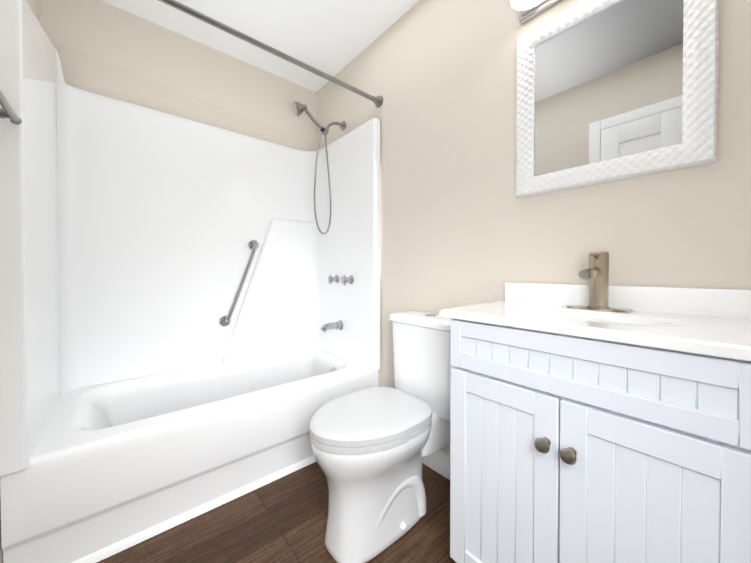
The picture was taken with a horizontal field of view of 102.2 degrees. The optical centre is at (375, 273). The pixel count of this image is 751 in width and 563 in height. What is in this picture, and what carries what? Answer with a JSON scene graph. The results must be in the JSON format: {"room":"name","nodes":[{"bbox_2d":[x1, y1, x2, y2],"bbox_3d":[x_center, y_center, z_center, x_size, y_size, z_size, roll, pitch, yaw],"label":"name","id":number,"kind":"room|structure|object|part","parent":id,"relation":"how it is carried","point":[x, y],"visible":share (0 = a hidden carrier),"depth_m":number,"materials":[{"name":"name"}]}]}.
{"room":"bathroom","nodes":[
{"label":"bathroom","id":0,"kind":"room"},
{"bbox_2d":[0,0,40,562],"bbox_3d":[-0.708,-0.210,0.313,0.122,2.440,2.950,-1,1,-40],"label":"wall","id":1,"kind":"structure","parent":0,"point":[35,6],"depth_m":1.33,"materials":[{"name":"beige paint"}]},
{"bbox_2d":[0,90,21,124],"bbox_3d":[-0.842,-0.449,0.593,0.082,0.062,0.752,-1,1,-40],"label":"towel rail","id":2,"kind":"object","parent":1,"relation":"attached to","point":[7,111],"visible":1,"depth_m":0.84,"materials":[{"name":"grey metal"}]},
{"bbox_2d":[159,0,382,107],"bbox_3d":[-0.554,-1.042,1.357,1.518,0.068,0.068,-1,1,-40],"label":"curtain rod","id":3,"kind":"object","parent":1,"relation":"attached to","point":[378,101],"visible":1,"depth_m":1.39,"materials":[{"name":"grey metal"}]},
{"bbox_2d":[41,0,315,143],"bbox_3d":[-1.087,-0.229,1.993,1.720,2.440,0.100,-1,1,-40],"label":"wall","id":4,"kind":"structure","parent":0,"point":[105,31],"depth_m":1.83,"materials":[{"name":"beige paint"}]},
{"bbox_2d":[50,39,316,150],"bbox_3d":[-1.053,-1.034,1.944,1.520,0.250,0.003,-1,1,-40],"label":"wall band","id":5,"kind":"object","parent":4,"relation":"attached to","point":[85,71],"visible":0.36,"depth_m":1.75,"materials":[{"name":"beige paint"}]},
{"bbox_2d":[101,0,418,91],"bbox_3d":[-0.099,-1.486,0.817,1.720,0.100,3.150,-1,1,-40],"label":"ceiling","id":6,"kind":"structure","parent":0,"point":[332,38],"depth_m":1.77,"materials":[{"name":"paint"}]},
{"bbox_2d":[97,461,456,562],"bbox_3d":[-0.099,1.054,0.845,1.720,0.100,3.150,-1,1,-40],"label":"floor","id":7,"kind":"structure","parent":0,"point":[282,519],"depth_m":1.17,"materials":[{"name":"brown wood"}]},
{"bbox_2d":[0,0,379,562],"bbox_3d":[-0.789,-0.048,1.661,1.493,2.084,0.787,-1,1,-40],"label":"shower","id":8,"kind":"object","parent":7,"relation":"on","point":[189,319],"visible":0.92,"depth_m":1.59,"materials":[{"name":"white plastic"}]},
{"bbox_2d":[310,311,450,562],"bbox_3d":[0.065,0.594,1.252,0.717,0.810,0.384,-1,1,-40],"label":"toilet","id":9,"kind":"object","parent":7,"relation":"on","point":[372,447],"visible":0.96,"depth_m":1.11,"materials":[{"name":"white ceramic"}]},
{"bbox_2d":[439,251,750,562],"bbox_3d":[0.581,0.467,0.842,0.471,1.073,0.680,-1,1,-40],"label":"bathroom vanity","id":10,"kind":"object","parent":7,"relation":"on","point":[598,419],"visible":1,"depth_m":0.68,"materials":[{"name":"white paint"}]},
{"bbox_2d":[316,0,750,454],"bbox_3d":[0.518,-0.222,1.355,0.100,2.440,2.950,-1,1,-40],"label":"wall","id":11,"kind":"structure","parent":0,"point":[461,224],"depth_m":1.30,"materials":[{"name":"beige paint"}]},
{"bbox_2d":[422,450,449,479],"bbox_3d":[0.733,0.944,1.027,0.014,0.115,2.149,-1,1,-40],"label":"baseboard","id":12,"kind":"structure","parent":11,"relation":"attached to","point":[438,461],"depth_m":1.51,"materials":[{"name":"white"}]},
{"bbox_2d":[510,0,561,24],"bbox_3d":[0.683,-1.042,0.941,0.172,0.131,0.530,-1,1,-40],"label":"sconce","id":13,"kind":"object","parent":11,"relation":"attached to","point":[528,10],"visible":1,"depth_m":1.12,"materials":[{"name":"silver metal"}]},
{"bbox_3d":[0.663,-1.030,0.924,0.120,0.108,0.500,-1,1,-40],"label":"lamp shade","id":14,"kind":"part","parent":13,"relation":"part of","materials":[{"name":"white glass"}]},
{"bbox_2d":[516,0,718,197],"bbox_3d":[0.730,-0.612,0.997,0.034,0.622,0.529,-1,1,-40],"label":"mirror","id":15,"kind":"object","parent":11,"relation":"attached to","point":[609,90],"visible":0.96,"depth_m":0.96,"materials":[{"name":"white painted wood"},{"name":"mirror glass"}]},
{"bbox_2d":[534,0,683,175],"bbox_3d":[0.733,-0.612,1.000,0.001,0.492,0.399,-1,1,-40],"label":"mirror glass","id":16,"kind":"object","parent":15,"relation":"attached to","point":[609,79],"depth_m":0.97,"materials":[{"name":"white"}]}
]}

